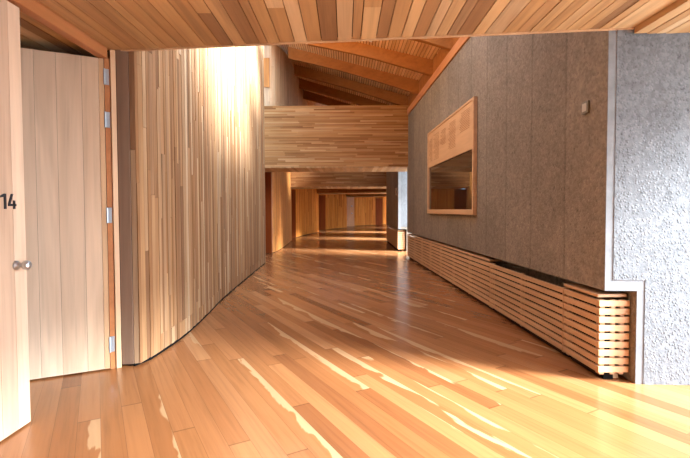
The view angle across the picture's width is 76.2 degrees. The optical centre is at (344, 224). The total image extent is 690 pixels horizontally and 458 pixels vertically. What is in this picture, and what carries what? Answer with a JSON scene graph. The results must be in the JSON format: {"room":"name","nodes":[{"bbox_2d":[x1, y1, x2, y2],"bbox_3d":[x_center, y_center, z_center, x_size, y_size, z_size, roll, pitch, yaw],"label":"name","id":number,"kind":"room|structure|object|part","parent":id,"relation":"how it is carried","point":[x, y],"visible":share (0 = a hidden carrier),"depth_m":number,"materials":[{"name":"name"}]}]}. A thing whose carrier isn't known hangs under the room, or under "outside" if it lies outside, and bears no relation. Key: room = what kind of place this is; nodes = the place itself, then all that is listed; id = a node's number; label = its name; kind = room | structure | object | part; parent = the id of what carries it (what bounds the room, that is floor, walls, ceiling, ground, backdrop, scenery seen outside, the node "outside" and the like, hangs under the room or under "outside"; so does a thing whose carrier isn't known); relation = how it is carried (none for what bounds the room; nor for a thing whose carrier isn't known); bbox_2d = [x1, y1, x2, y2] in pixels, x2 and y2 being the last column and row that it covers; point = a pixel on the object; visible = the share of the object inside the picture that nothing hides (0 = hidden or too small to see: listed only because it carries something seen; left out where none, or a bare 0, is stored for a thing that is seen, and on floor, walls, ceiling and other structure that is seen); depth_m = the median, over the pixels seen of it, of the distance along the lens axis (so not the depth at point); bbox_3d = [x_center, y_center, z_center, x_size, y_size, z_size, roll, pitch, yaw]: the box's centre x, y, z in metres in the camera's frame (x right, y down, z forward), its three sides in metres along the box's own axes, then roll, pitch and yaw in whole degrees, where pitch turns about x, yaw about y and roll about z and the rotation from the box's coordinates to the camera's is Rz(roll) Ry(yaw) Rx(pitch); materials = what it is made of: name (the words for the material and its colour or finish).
{"room":"corridor","nodes":[
{"label":"corridor","id":0,"kind":"room"},
{"bbox_2d":[99,46,265,365],"bbox_3d":[-1.960,-1.832,7.176,0.556,5.700,7.491,0,2,-4],"label":"wall","id":1,"kind":"structure","parent":0,"point":[197,130],"depth_m":4.62,"materials":[{"name":"brown wood"}]},
{"bbox_2d":[20,48,114,379],"bbox_3d":[-2.225,-0.066,3.262,0.882,2.408,0.056,-1,2,-26],"label":"door","id":2,"kind":"structure","parent":1,"relation":"in","point":[67,214],"depth_m":3.30,"materials":[{"name":"brown wood"}]},
{"bbox_2d":[104,58,115,368],"bbox_3d":[-1.859,-0.074,3.483,0.036,2.430,0.086,-1,2,-27],"label":"trim","id":3,"kind":"structure","parent":1,"relation":"attached to","point":[106,60],"depth_m":3.45,"materials":[{"name":"orange wood"}]},
{"bbox_2d":[107,49,121,367],"bbox_3d":[-1.830,-0.110,3.493,0.038,2.500,0.094,-2,2,-41],"label":"trim","id":4,"kind":"structure","parent":1,"relation":"attached to","point":[111,53],"depth_m":3.46,"materials":[{"name":"brown wood"}]},
{"bbox_2d":[116,50,134,364],"bbox_3d":[-1.751,-0.126,3.542,0.087,2.490,0.123,0,2,-7],"label":"trim","id":5,"kind":"structure","parent":1,"relation":"attached to","point":[122,57],"depth_m":3.48,"materials":[{"name":"brown wood"}]},
{"bbox_2d":[133,263,264,365],"bbox_3d":[-1.756,1.010,7.098,0.148,0.022,7.126,0,2,-2],"label":"baseboard","id":6,"kind":"structure","parent":1,"relation":"attached to","point":[184,335],"depth_m":4.39,"materials":[{"name":"black"}]},
{"bbox_2d":[271,172,291,252],"bbox_3d":[-2.342,-1.207,15.530,0.527,3.900,5.691,0,2,-1],"label":"wall","id":7,"kind":"structure","parent":0,"point":[280,181],"depth_m":14.23,"materials":[{"name":"brown wood"}]},
{"bbox_2d":[264,45,307,105],"bbox_3d":[-1.875,-4.020,15.205,1.344,1.660,7.368,0,2,8],"label":"wall","id":8,"kind":"structure","parent":0,"point":[284,90],"depth_m":11.88,"materials":[{"name":"brown wood"}]},
{"bbox_2d":[264,58,269,87],"bbox_3d":[-2.049,-3.950,11.445,0.170,0.750,0.040,0,2,0],"label":"trim","id":9,"kind":"structure","parent":8,"relation":"attached to","point":[266,60],"depth_m":11.43,"materials":[{"name":"brown wood"}]},
{"bbox_2d":[294,189,318,236],"bbox_3d":[-2.035,-0.845,22.681,0.546,2.700,5.604,0,2,7],"label":"wall","id":10,"kind":"structure","parent":0,"point":[307,200],"depth_m":22.40,"materials":[{"name":"brown wood"}]},
{"bbox_2d":[320,194,346,229],"bbox_3d":[-0.719,-1.081,29.659,0.547,2.700,4.029,1,2,23],"label":"wall","id":11,"kind":"structure","parent":0,"point":[336,204],"depth_m":29.54,"materials":[{"name":"brown wood"}]},
{"bbox_2d":[264,105,408,171],"bbox_3d":[0.080,-2.288,11.989,5.614,1.581,1.423,0,2,0],"label":"bulkhead","id":12,"kind":"object","parent":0,"point":[347,138],"visible":0.59,"depth_m":11.32,"materials":[{"name":"brown wood"}]},
{"bbox_2d":[291,172,385,188],"bbox_3d":[0.042,-2.400,18.398,5.698,1.721,1.706,0,2,0],"label":"bulkhead","id":13,"kind":"object","parent":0,"point":[299,180],"visible":0.25,"depth_m":17.57,"materials":[{"name":"brown wood"}]},
{"bbox_2d":[0,224,689,457],"bbox_3d":[3.902,0.664,18.032,16.200,0.050,48.000,0,2,0],"label":"floor","id":14,"kind":"structure","parent":0,"point":[341,344],"depth_m":3.08,"materials":[{"name":"brown wood"}]},
{"bbox_2d":[347,197,353,225],"bbox_3d":[0.198,-0.989,33.416,1.398,2.240,0.150,-2,2,-40],"label":"door","id":15,"kind":"structure","parent":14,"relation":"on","point":[350,200],"depth_m":33.64,"materials":[{"name":"wood"}]},
{"bbox_2d":[386,225,404,250],"bbox_3d":[1.726,0.418,15.408,0.225,0.630,4.228,0,2,1],"label":"radiator cover","id":16,"kind":"object","parent":14,"relation":"on","point":[394,237],"visible":0.98,"depth_m":13.94,"materials":[{"name":"brown wood"}]},
{"bbox_2d":[407,234,501,309],"bbox_3d":[1.779,0.649,8.451,0.161,0.630,6.037,0,2,-2],"label":"radiator cover","id":17,"kind":"object","parent":14,"relation":"on","point":[469,274],"visible":0.98,"depth_m":6.93,"materials":[{"name":"brown wood"}]},
{"bbox_2d":[489,263,569,356],"bbox_3d":[1.869,0.798,4.563,0.131,0.590,1.732,0,2,-2],"label":"radiator cover","id":18,"kind":"object","parent":14,"relation":"on","point":[536,306],"visible":0.92,"depth_m":4.32,"materials":[{"name":"brown wood"}]},
{"bbox_2d":[563,283,629,378],"bbox_3d":[1.946,0.814,3.445,0.238,0.630,0.498,0,2,0],"label":"radiator cover","id":19,"kind":"object","parent":14,"relation":"on","point":[590,327],"visible":0.99,"depth_m":3.24,"materials":[{"name":"brown wood"}]},
{"bbox_3d":[1.930,0.869,3.456,0.070,0.520,0.455,0,2,-2],"label":"panel","id":20,"kind":"part","parent":19,"relation":"part of","materials":[{"name":"black wood"}]},
{"bbox_2d":[317,189,385,194],"bbox_3d":[0.514,-2.066,24.876,5.598,0.621,1.806,0,2,11],"label":"bulkhead","id":21,"kind":"object","parent":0,"point":[319,191],"visible":0.39,"depth_m":24.09,"materials":[{"name":"brown wood"}]},
{"bbox_2d":[19,0,689,57],"bbox_3d":[-0.105,-1.333,-1.175,8.200,0.316,9.740,0,2,0],"label":"ceiling","id":22,"kind":"structure","parent":0,"point":[115,24],"depth_m":2.90,"materials":[{"name":"brown wood"}]},
{"bbox_2d":[121,28,633,50],"bbox_3d":[0.112,-1.508,3.248,3.807,0.302,0.014,0,2,6],"label":"trim","id":23,"kind":"structure","parent":22,"relation":"attached to","point":[588,30],"depth_m":3.23,"materials":[{"name":"brown wood"}]},
{"bbox_2d":[277,39,440,105],"bbox_3d":[0.030,-4.085,11.071,6.112,2.765,16.000,0,2,0],"label":"roof","id":24,"kind":"structure","parent":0,"point":[407,46],"depth_m":10.55,"materials":[{"name":"orange wood"}]},
{"bbox_2d":[303,90,349,105],"bbox_3d":[0.046,-3.999,15.057,3.546,1.674,0.088,1,2,28],"label":"rafter","id":25,"kind":"object","parent":24,"relation":"attached to","point":[307,95],"visible":0.47,"depth_m":15.46,"materials":[{"name":"orange wood"}]},
{"bbox_2d":[299,78,388,104],"bbox_3d":[0.064,-3.945,13.649,3.585,1.690,0.088,1,2,28],"label":"rafter","id":26,"kind":"object","parent":24,"relation":"attached to","point":[308,85],"visible":0.72,"depth_m":13.78,"materials":[{"name":"orange wood"}]},
{"bbox_2d":[294,64,407,104],"bbox_3d":[0.081,-3.891,12.241,3.624,1.705,0.088,1,2,28],"label":"rafter","id":27,"kind":"object","parent":24,"relation":"attached to","point":[396,98],"visible":0.93,"depth_m":12.14,"materials":[{"name":"orange wood"}]},
{"bbox_2d":[288,47,418,94],"bbox_3d":[0.098,-3.837,10.832,3.662,1.720,0.088,1,2,28],"label":"rafter","id":28,"kind":"object","parent":24,"relation":"attached to","point":[410,85],"visible":0.94,"depth_m":10.69,"materials":[{"name":"orange wood"}]},
{"bbox_2d":[308,42,432,75],"bbox_3d":[0.444,-3.634,9.255,2.960,1.448,0.088,1,2,28],"label":"rafter","id":29,"kind":"object","parent":24,"relation":"attached to","point":[418,64],"visible":0.72,"depth_m":9.03,"materials":[{"name":"orange wood"}]},
{"bbox_2d":[408,37,452,50],"bbox_3d":[1.162,-3.264,7.486,1.414,0.849,0.088,1,2,28],"label":"rafter","id":30,"kind":"object","parent":24,"relation":"attached to","point":[443,43],"visible":0.2,"depth_m":7.25,"materials":[{"name":"orange wood"}]},
{"bbox_2d":[354,197,375,225],"bbox_3d":[1.568,-1.280,35.407,0.469,2.700,2.985,2,3,43],"label":"wall","id":31,"kind":"structure","parent":0,"point":[364,207],"depth_m":35.27,"materials":[{"name":"brown wood"}]},
{"bbox_2d":[346,194,385,196],"bbox_3d":[2.497,-2.285,30.961,7.998,0.601,2.006,0,2,19],"label":"bulkhead","id":32,"kind":"object","parent":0,"point":[347,195],"visible":0.2,"depth_m":30.51,"materials":[{"name":"brown wood"}]},
{"bbox_2d":[378,197,385,223],"bbox_3d":[5.173,-1.452,40.193,5.889,2.700,0.557,-2,3,-43],"label":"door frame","id":33,"kind":"structure","parent":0,"point":[384,198],"depth_m":38.21,"materials":[{"name":"brown wood"}]},
{"bbox_2d":[386,172,412,250],"bbox_3d":[2.271,-1.102,15.343,1.350,3.670,4.458,0,2,0],"label":"wall","id":34,"kind":"structure","parent":0,"point":[396,205],"depth_m":13.48,"materials":[{"name":"concrete"}]},
{"bbox_2d":[407,27,689,384],"bbox_3d":[2.285,-0.834,7.252,1.325,3.670,8.450,0,2,0],"label":"wall","id":35,"kind":"structure","parent":0,"point":[599,198],"depth_m":3.38,"materials":[{"name":"concrete"}]},
{"bbox_2d":[408,37,459,105],"bbox_3d":[1.664,-3.167,10.972,0.042,0.748,15.866,0,2,-2],"label":"trim","id":36,"kind":"structure","parent":35,"relation":"on","point":[439,57],"depth_m":8.42,"materials":[{"name":"orange wood"}]},
{"bbox_2d":[407,37,469,114],"bbox_3d":[1.621,-2.872,10.981,0.040,0.158,15.866,0,2,-2],"label":"trim","id":37,"kind":"structure","parent":35,"relation":"attached to","point":[461,41],"depth_m":7.84,"materials":[{"name":"orange wood"}]},
{"bbox_2d":[427,96,477,214],"bbox_3d":[1.705,-0.969,7.331,0.054,1.582,2.881,0,2,-2],"label":"display panel","id":38,"kind":"object","parent":35,"relation":"attached to","point":[452,144],"visible":1,"depth_m":6.88,"materials":[{"name":"brown wood"}]},
{"bbox_3d":[1.722,-0.664,7.337,0.020,0.822,2.771,0,2,-2],"label":"glass pane","id":39,"kind":"part","parent":38,"relation":"part of","materials":[{"name":"black"}]},
{"bbox_2d":[581,100,589,114],"bbox_3d":[1.829,-0.891,3.350,0.020,0.090,0.085,0,2,-2],"label":"switch box","id":40,"kind":"object","parent":35,"relation":"attached to","point":[585,107],"visible":1,"depth_m":3.33,"materials":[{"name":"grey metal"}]},
{"bbox_3d":[1.821,-0.891,3.349,0.003,0.060,0.055,0,2,-2],"label":"plate","id":41,"kind":"part","parent":40,"relation":"part of","materials":[{"name":"grey plastic"}]},
{"bbox_3d":[-3.081,-0.059,-0.903,2.438,2.700,10.200,0,2,0],"label":"wall","id":42,"kind":"structure","parent":0,"visible":0},
{"bbox_2d":[0,0,31,440],"bbox_3d":[-1.839,-0.025,2.118,0.127,2.398,0.874,0,2,0],"label":"door","id":43,"kind":"structure","parent":42,"relation":"in","point":[15,413],"depth_m":2.46,"materials":[{"name":"brown wood"}]},
{"bbox_3d":[-1.815,0.229,2.483,0.082,0.055,0.055,0,2,0],"label":"knob","id":44,"kind":"part","parent":43,"relation":"part of","materials":[{"name":"metal"}]},
{"bbox_2d":[7,0,106,57],"bbox_3d":[-1.877,-1.292,2.453,0.068,0.083,1.891,0,2,1],"label":"trim","id":45,"kind":"structure","parent":42,"relation":"attached to","point":[34,9],"depth_m":2.85,"materials":[{"name":"orange wood"}]},
{"bbox_3d":[-0.253,-0.860,24.135,5.300,2.620,26.500,0,2,0],"label":"wall","id":46,"kind":"structure","parent":0,"visible":0},
{"bbox_2d":[265,172,271,252],"bbox_3d":[-2.398,-0.336,12.640,0.571,2.330,0.050,0,2,-4],"label":"door","id":47,"kind":"structure","parent":46,"relation":"in","point":[268,198],"depth_m":12.63,"materials":[{"name":"brown wood"}]},
{"bbox_2d":[291,189,295,237],"bbox_3d":[-2.491,-0.494,19.819,0.539,2.170,0.050,-1,2,-11],"label":"door","id":48,"kind":"structure","parent":46,"relation":"in","point":[293,192],"depth_m":19.83,"materials":[{"name":"brown wood"}]},
{"bbox_2d":[319,195,325,229],"bbox_3d":[-1.597,-0.754,27.563,0.789,2.170,0.050,-1,2,-22],"label":"door","id":49,"kind":"structure","parent":46,"relation":"in","point":[322,200],"depth_m":27.61,"materials":[{"name":"brown wood"}]},
{"bbox_2d":[375,198,382,223],"bbox_3d":[2.707,-1.135,37.554,1.262,2.240,0.050,-1,2,-34],"label":"door","id":50,"kind":"structure","parent":46,"relation":"in","point":[378,201],"depth_m":37.67,"materials":[{"name":"brown wood"}]}
]}

